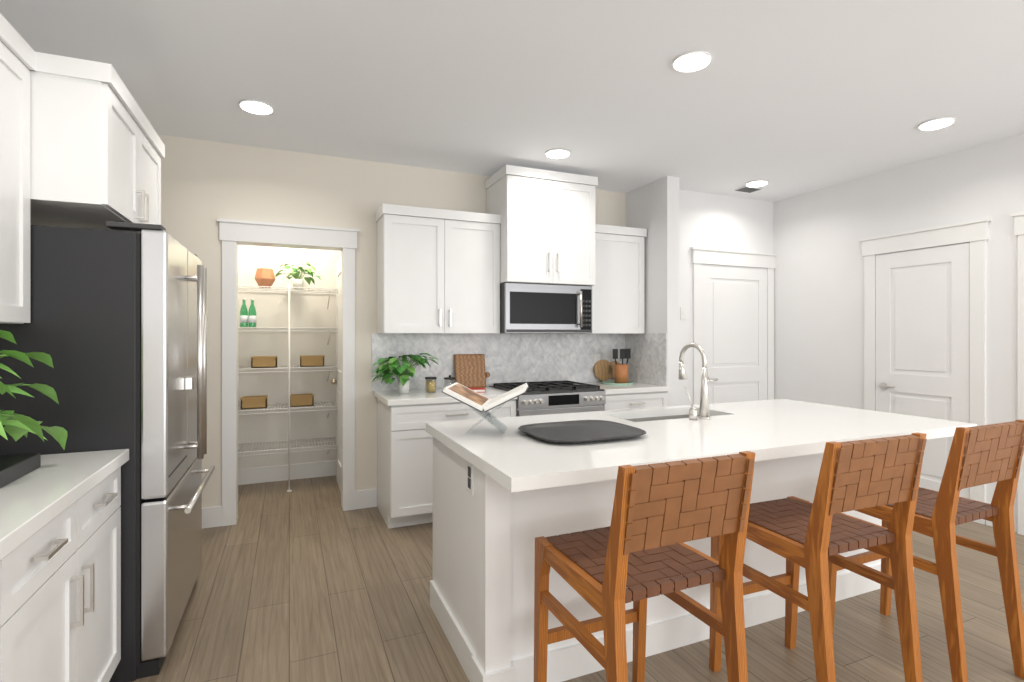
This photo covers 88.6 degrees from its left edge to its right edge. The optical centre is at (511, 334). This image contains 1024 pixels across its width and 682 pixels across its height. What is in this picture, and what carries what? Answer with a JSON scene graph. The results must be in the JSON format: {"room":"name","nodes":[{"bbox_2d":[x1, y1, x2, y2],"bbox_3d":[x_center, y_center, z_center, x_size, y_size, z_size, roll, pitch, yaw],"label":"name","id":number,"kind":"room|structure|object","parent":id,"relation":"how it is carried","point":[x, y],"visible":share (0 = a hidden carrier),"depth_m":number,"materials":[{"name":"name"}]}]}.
{"room":"kitchen","nodes":[
{"label":"kitchen","id":0,"kind":"room"},
{"bbox_2d":[238,245,340,468],"bbox_3d":[-1.962,-0.005,5.044,1.810,2.730,0.120,0,0,-23],"label":"wall","id":1,"kind":"structure","parent":0,"point":[308,309],"depth_m":4.90,"materials":[{"name":"white paint"}]},
{"bbox_2d":[238,461,335,484],"bbox_3d":[-1.936,1.290,4.983,1.570,0.140,0.014,0,0,-23],"label":"baseboard","id":2,"kind":"structure","parent":1,"relation":"attached to","point":[327,468],"depth_m":4.90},
{"bbox_2d":[158,134,625,507],"bbox_3d":[-0.920,-0.005,4.292,4.340,2.730,0.120,0,0,-23],"label":"wall","id":3,"kind":"structure","parent":0,"point":[205,184],"depth_m":3.94,"materials":[{"name":"beige paint"}]},
{"bbox_2d":[202,506,221,528],"bbox_3d":[-2.422,1.290,3.581,0.780,0.140,0.014,0,0,-23],"label":"baseboard","id":4,"kind":"structure","parent":3,"relation":"attached to","point":[211,516],"depth_m":3.70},
{"bbox_2d":[217,218,358,525],"bbox_3d":[-1.670,0.270,3.973,0.970,2.180,0.196,0,0,-23],"label":"door frame","id":5,"kind":"structure","parent":3,"relation":"attached to","point":[233,234],"depth_m":3.85,"materials":[{"name":"white wood"}]},
{"bbox_2d":[331,257,340,492],"bbox_3d":[-1.460,0.344,4.534,0.159,2.008,0.742,0,0,-23],"label":"pantry door","id":6,"kind":"structure","parent":3,"relation":"in","point":[337,381],"depth_m":4.69,"materials":[{"name":"white wood"}]},
{"bbox_2d":[375,204,499,333],"bbox_3d":[-0.582,-0.485,4.188,0.922,0.950,0.327,0,0,-23],"label":"upper cabinet","id":7,"kind":"object","parent":3,"relation":"attached to","point":[443,271],"depth_m":4.02,"materials":[{"name":"white wood"}]},
{"bbox_2d":[372,333,666,390],"bbox_3d":[0.114,0.274,4.337,2.400,0.572,0.604,0,0,-23],"label":"backsplash","id":8,"kind":"structure","parent":3,"relation":"attached to","point":[522,357],"depth_m":4.63,"materials":[{"name":"stone"}]},
{"bbox_2d":[420,357,428,370],"bbox_3d":[-0.716,0.240,4.298,0.070,0.120,0.007,0,0,-23],"label":"electrical outlet","id":9,"kind":"object","parent":8,"relation":"attached to","point":[426,365],"depth_m":4.30,"materials":[{"name":"white plastic"}]},
{"bbox_2d":[594,354,599,365],"bbox_3d":[0.803,0.240,4.942,0.070,0.120,0.007,0,0,-23],"label":"electrical outlet","id":10,"kind":"object","parent":8,"relation":"attached to","point":[596,357],"depth_m":4.93,"materials":[{"name":"white plastic"}]},
{"bbox_2d":[485,165,598,288],"bbox_3d":[0.240,-0.868,4.462,0.806,0.905,0.467,0,0,-23],"label":"upper cabinet","id":11,"kind":"object","parent":3,"relation":"attached to","point":[549,233],"depth_m":4.23,"materials":[{"name":"white wood"}]},
{"bbox_2d":[500,282,591,332],"bbox_3d":[0.242,-0.212,4.459,0.798,0.400,0.472,0,0,-23],"label":"microwave","id":12,"kind":"object","parent":11,"relation":"attached to","point":[536,308],"visible":1,"depth_m":4.27,"materials":[{"name":"silver metal"}]},
{"bbox_2d":[569,224,646,333],"bbox_3d":[0.864,-0.485,4.802,0.608,0.950,0.327,0,0,-23],"label":"upper cabinet","id":13,"kind":"object","parent":3,"relation":"attached to","point":[618,302],"depth_m":4.67,"materials":[{"name":"white wood"}]},
{"bbox_2d":[0,0,1023,201],"bbox_3d":[1.073,-1.420,1.797,6.060,0.100,8.470,0,0,-23],"label":"ceiling","id":14,"kind":"structure","parent":0,"point":[788,98],"depth_m":2.82,"materials":[{"name":"paint"}]},
{"bbox_2d":[239,99,273,114],"bbox_3d":[-1.530,-1.361,3.143,0.189,0.015,0.189,0,0,22],"label":"recessed light","id":15,"kind":"object","parent":14,"relation":"in","point":[254,106],"depth_m":3.12,"materials":[{"name":"white plastic"}]},
{"bbox_2d":[545,148,569,158],"bbox_3d":[0.345,-1.361,3.948,0.189,0.015,0.189,0,0,22],"label":"recessed light","id":16,"kind":"object","parent":14,"relation":"in","point":[557,153],"depth_m":3.92,"materials":[{"name":"white plastic"}]},
{"bbox_2d":[672,50,711,71],"bbox_3d":[0.898,-1.361,2.619,0.189,0.015,0.189,0,0,22],"label":"recessed light","id":17,"kind":"object","parent":14,"relation":"in","point":[692,61],"depth_m":2.60,"materials":[{"name":"white plastic"}]},
{"bbox_2d":[734,186,762,192],"bbox_3d":[2.220,-1.364,4.929,0.220,0.010,0.140,0,0,-23],"label":"ceiling vent","id":18,"kind":"object","parent":14,"relation":"in","point":[747,189],"visible":0.98,"depth_m":4.91,"materials":[{"name":"white plastic"}]},
{"bbox_2d":[745,180,768,186],"bbox_3d":[2.208,-1.361,4.729,0.189,0.015,0.189,0,0,22],"label":"recessed light","id":19,"kind":"object","parent":14,"relation":"in","point":[755,183],"depth_m":4.70,"materials":[{"name":"white plastic"}]},
{"bbox_2d":[918,117,955,129],"bbox_3d":[2.743,-1.361,3.392,0.189,0.015,0.189,0,0,22],"label":"recessed light","id":20,"kind":"object","parent":14,"relation":"in","point":[941,122],"depth_m":3.36,"materials":[{"name":"white plastic"}]},
{"bbox_2d":[130,475,1023,681],"bbox_3d":[1.073,1.410,1.797,6.060,0.100,8.470,0,0,-23],"label":"floor","id":21,"kind":"structure","parent":0,"point":[307,580],"depth_m":2.51,"materials":[{"name":"brown wood"}]},
{"bbox_2d":[0,545,23,681],"bbox_3d":[-1.201,0.922,0.504,0.618,0.876,1.339,0,0,-23],"label":"base cabinet","id":22,"kind":"object","parent":21,"relation":"on","point":[12,570],"depth_m":1.24,"materials":[{"name":"white wood"}]},
{"bbox_2d":[24,469,120,681],"bbox_3d":[-1.607,0.922,1.461,0.618,0.876,0.979,0,0,-23],"label":"base cabinet","id":23,"kind":"object","parent":21,"relation":"on","point":[60,567],"depth_m":1.61,"materials":[{"name":"white wood"}]},
{"bbox_2d":[0,449,128,560],"bbox_3d":[-1.337,0.467,0.856,0.642,0.046,2.320,0,0,-23],"label":"countertop","id":24,"kind":"structure","parent":23,"relation":"on","point":[30,503],"depth_m":1.52,"materials":[{"name":"white stone"}]},
{"bbox_2d":[0,330,66,487],"bbox_3d":[-1.570,0.215,1.382,0.430,0.458,0.770,0,0,-23],"label":"potted plant","id":25,"kind":"object","parent":24,"relation":"on","point":[13,467],"visible":1,"depth_m":1.64,"materials":[{"name":"green plant"}]},
{"bbox_2d":[0,221,214,681],"bbox_3d":[-1.878,0.460,2.386,0.840,1.800,0.910,0,0,-23],"label":"fridge","id":26,"kind":"object","parent":21,"relation":"on","point":[115,328],"visible":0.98,"depth_m":2.06,"materials":[{"name":"metal"}]},
{"bbox_2d":[238,284,337,491],"bbox_3d":[-2.104,0.460,4.681,1.016,1.800,0.422,0,0,-23],"label":"pantry shelves","id":27,"kind":"object","parent":21,"relation":"on","point":[289,289],"visible":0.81,"depth_m":4.57,"materials":[{"name":"white metal"}]},
{"bbox_2d":[240,298,255,326],"bbox_3d":[-2.281,-0.190,4.535,0.128,0.250,0.061,0,0,-23],"label":"bottles","id":28,"kind":"object","parent":27,"relation":"on","point":[247,318],"visible":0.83,"depth_m":4.52,"materials":[{"name":"green glass"}]},
{"bbox_2d":[240,395,266,408],"bbox_3d":[-2.244,0.586,4.570,0.208,0.099,0.154,0,0,-23],"label":"basket","id":29,"kind":"object","parent":27,"relation":"on","point":[257,402],"depth_m":4.51,"materials":[{"name":"wicker"}]},
{"bbox_2d":[251,356,276,367],"bbox_3d":[-2.171,0.236,4.602,0.208,0.099,0.154,0,0,-23],"label":"basket","id":30,"kind":"object","parent":27,"relation":"on","point":[256,361],"depth_m":4.53,"materials":[{"name":"wicker"}]},
{"bbox_2d":[254,268,275,287],"bbox_3d":[-2.179,-0.497,4.633,0.167,0.165,0.172,0,0,-23],"label":"vase","id":31,"kind":"object","parent":27,"relation":"on","point":[264,276],"visible":0.96,"depth_m":4.58,"materials":[{"name":"orange ceramic"}]},
{"bbox_2d":[275,261,322,288],"bbox_3d":[-1.922,-0.537,4.744,0.414,0.246,0.393,0,0,-23],"label":"potted plant","id":32,"kind":"object","parent":27,"relation":"on","point":[297,280],"visible":0.98,"depth_m":4.72,"materials":[{"name":"plant"}]},
{"bbox_2d":[290,393,313,406],"bbox_3d":[-1.894,0.586,4.719,0.208,0.099,0.154,0,0,-23],"label":"basket","id":33,"kind":"object","parent":27,"relation":"on","point":[296,400],"depth_m":4.65,"materials":[{"name":"wicker"}]},
{"bbox_2d":[300,355,324,366],"bbox_3d":[-1.812,0.236,4.754,0.208,0.099,0.154,0,0,-23],"label":"basket","id":34,"kind":"object","parent":27,"relation":"on","point":[306,360],"depth_m":4.69,"materials":[{"name":"wicker"}]},
{"bbox_2d":[376,397,515,528],"bbox_3d":[-0.518,0.922,4.059,0.938,0.876,0.617,0,0,-23],"label":"base cabinet","id":35,"kind":"object","parent":21,"relation":"on","point":[404,468],"depth_m":3.68,"materials":[{"name":"white wood"}]},
{"bbox_2d":[374,386,516,404],"bbox_3d":[-0.526,0.464,4.045,0.963,0.040,0.637,0,0,-23],"label":"countertop","id":36,"kind":"structure","parent":35,"relation":"on","point":[415,396],"depth_m":3.78,"materials":[{"name":"white stone"}]},
{"bbox_2d":[370,353,438,393],"bbox_3d":[-0.808,0.291,3.974,0.530,0.306,0.486,0,0,-23],"label":"potted plant","id":37,"kind":"object","parent":36,"relation":"on","point":[402,374],"visible":1,"depth_m":3.91,"materials":[{"name":"plant"}]},
{"bbox_2d":[425,377,436,392],"bbox_3d":[-0.623,0.385,4.027,0.087,0.118,0.088,0,0,-23],"label":"jar","id":38,"kind":"object","parent":36,"relation":"on","point":[430,385],"visible":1,"depth_m":4.00,"materials":[{"name":"clear glass"}]},
{"bbox_2d":[444,375,455,386],"bbox_3d":[-0.487,0.380,4.117,0.093,0.129,0.094,0,0,-23],"label":"jar","id":39,"kind":"object","parent":36,"relation":"on","point":[450,378],"visible":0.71,"depth_m":4.10,"materials":[{"name":"glass"}]},
{"bbox_2d":[454,354,489,387],"bbox_3d":[-0.334,0.305,4.419,0.309,0.282,0.068,0,0,-23],"label":"cutting board","id":40,"kind":"object","parent":36,"relation":"on","point":[469,370],"visible":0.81,"depth_m":4.40,"materials":[{"name":"brown wood"}]},
{"bbox_2d":[469,387,484,391],"bbox_3d":[-0.329,0.432,4.098,0.223,0.024,0.150,0,0,-11],"label":"book","id":41,"kind":"object","parent":36,"relation":"on","point":[478,389],"visible":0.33,"depth_m":4.04,"materials":[{"name":"paper"}]},
{"bbox_2d":[489,380,605,416],"bbox_3d":[0.290,0.887,4.346,0.764,0.945,0.701,0,0,-23],"label":"range","id":42,"kind":"object","parent":21,"relation":"on","point":[549,397],"visible":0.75,"depth_m":4.12,"materials":[{"name":"silver metal"}]},
{"bbox_2d":[603,393,667,410],"bbox_3d":[0.923,0.922,4.671,0.645,0.876,0.617,0,0,-23],"label":"base cabinet","id":43,"kind":"object","parent":21,"relation":"on","point":[614,401],"depth_m":4.38,"materials":[{"name":"white wood"}]},
{"bbox_2d":[578,381,668,392],"bbox_3d":[0.927,0.464,4.662,0.645,0.040,0.637,0,0,-23],"label":"countertop","id":44,"kind":"structure","parent":43,"relation":"on","point":[637,387],"depth_m":4.44,"materials":[{"name":"white stone"}]},
{"bbox_2d":[594,360,620,380],"bbox_3d":[0.914,0.334,4.956,0.315,0.200,0.054,0,0,-23],"label":"round board","id":45,"kind":"object","parent":44,"relation":"on","point":[603,370],"visible":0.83,"depth_m":4.93,"materials":[{"name":"brown wood"}]},
{"bbox_2d":[602,381,633,384],"bbox_3d":[0.961,0.438,4.775,0.290,0.012,0.290,0,0,-23],"label":"tray","id":46,"kind":"object","parent":44,"relation":"on","point":[613,383],"visible":0.83,"depth_m":4.67,"materials":[{"name":"green glass"}]},
{"bbox_2d":[613,349,630,383],"bbox_3d":[0.998,0.283,4.758,0.201,0.310,0.124,0,0,-23],"label":"utensil crock","id":47,"kind":"object","parent":46,"relation":"on","point":[620,373],"visible":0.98,"depth_m":4.72,"materials":[{"name":"ceramic"}]},
{"bbox_2d":[534,451,754,681],"bbox_3d":[0.390,0.850,1.667,0.450,1.020,0.554,0,0,-23],"label":"stool","id":48,"kind":"object","parent":21,"relation":"on","point":[640,550],"visible":1,"depth_m":1.51,"materials":[{"name":"brown wood"}]},
{"bbox_2d":[426,431,913,681],"bbox_3d":[0.884,0.925,2.760,2.499,0.870,0.829,0,0,-23],"label":"kitchen island","id":49,"kind":"object","parent":21,"relation":"on","point":[501,501],"depth_m":2.12,"materials":[{"name":"white wood"}]},
{"bbox_2d":[426,399,976,494],"bbox_3d":[0.938,0.468,2.633,2.515,0.045,1.116,0,0,-23],"label":"island countertop","id":50,"kind":"structure","parent":49,"relation":"on","point":[516,460],"depth_m":2.29,"materials":[{"name":"white stone"}]},
{"bbox_2d":[442,382,528,432],"bbox_3d":[-0.111,0.333,2.386,0.364,0.207,0.276,0,0,5],"label":"book stand","id":51,"kind":"object","parent":50,"relation":"on","point":[479,403],"visible":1,"depth_m":2.31,"materials":[{"name":"plastic"}]},
{"bbox_2d":[518,420,645,442],"bbox_3d":[0.307,0.433,2.347,0.516,0.022,0.439,0,0,-23],"label":"tray","id":52,"kind":"object","parent":50,"relation":"on","point":[577,431],"visible":1,"depth_m":2.37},
{"bbox_2d":[709,433,926,681],"bbox_3d":[1.115,0.850,1.964,0.464,1.020,0.565,0,0,-23],"label":"stool","id":53,"kind":"object","parent":21,"relation":"on","point":[817,535],"visible":0.96,"depth_m":1.80,"materials":[{"name":"brown wood"}]},
{"bbox_2d":[828,419,1023,681],"bbox_3d":[1.736,0.850,2.233,0.459,1.020,0.561,0,0,-23],"label":"stool","id":54,"kind":"object","parent":21,"relation":"on","point":[983,454],"visible":0.69,"depth_m":2.04,"materials":[{"name":"brown wood"}]},
{"bbox_2d":[626,176,678,405],"bbox_3d":[1.256,-0.005,4.884,0.130,2.730,0.730,0,0,-23],"label":"wall","id":55,"kind":"structure","parent":0,"point":[652,208],"depth_m":4.58,"materials":[{"name":"white paint"}]},
{"bbox_2d":[679,189,772,405],"bbox_3d":[2.054,-0.005,5.206,1.590,2.730,0.120,0,0,-23],"label":"wall","id":56,"kind":"structure","parent":0,"point":[710,220],"depth_m":5.07,"materials":[{"name":"white paint"}]},
{"bbox_2d":[680,307,685,319],"bbox_3d":[1.619,-0.200,4.951,0.070,0.120,0.008,0,0,-23],"label":"switch plate","id":57,"kind":"object","parent":56,"relation":"attached to","point":[682,313],"visible":1,"depth_m":4.95,"materials":[{"name":"white plastic"}]},
{"bbox_2d":[690,247,776,404],"bbox_3d":[2.212,0.265,5.191,1.110,2.190,0.092,0,0,-23],"label":"door","id":58,"kind":"structure","parent":56,"relation":"attached to","point":[733,321],"depth_m":5.19,"materials":[{"name":"white wood"}]},
{"bbox_2d":[773,133,1023,532],"bbox_3d":[4.108,-0.005,2.249,0.120,2.730,6.930,0,0,-23],"label":"wall","id":59,"kind":"structure","parent":0,"point":[818,308],"depth_m":4.58,"materials":[{"name":"white paint"}]},
{"bbox_2d":[859,212,1023,534],"bbox_3d":[3.448,0.265,3.609,0.092,2.190,2.090,0,0,-23],"label":"door","id":60,"kind":"structure","parent":59,"relation":"attached to","point":[924,332],"depth_m":4.05,"materials":[{"name":"white wood"}]},
{"bbox_3d":[-1.446,-0.005,0.130,0.120,2.730,7.370,0,0,-23],"label":"wall","id":61,"kind":"structure","parent":0,"visible":0},
{"bbox_2d":[0,13,35,323],"bbox_3d":[-1.735,-0.540,1.410,0.342,1.000,0.982,0,0,-23],"label":"upper cabinet","id":62,"kind":"object","parent":61,"relation":"attached to","point":[17,58],"depth_m":1.84,"materials":[{"name":"white wood"}]},
{"bbox_2d":[36,52,163,232],"bbox_3d":[-2.002,-0.770,2.333,0.572,0.540,0.920,0,0,-23],"label":"upper cabinet","id":63,"kind":"object","parent":61,"relation":"attached to","point":[82,145],"depth_m":2.01,"materials":[{"name":"white wood"}]}
]}

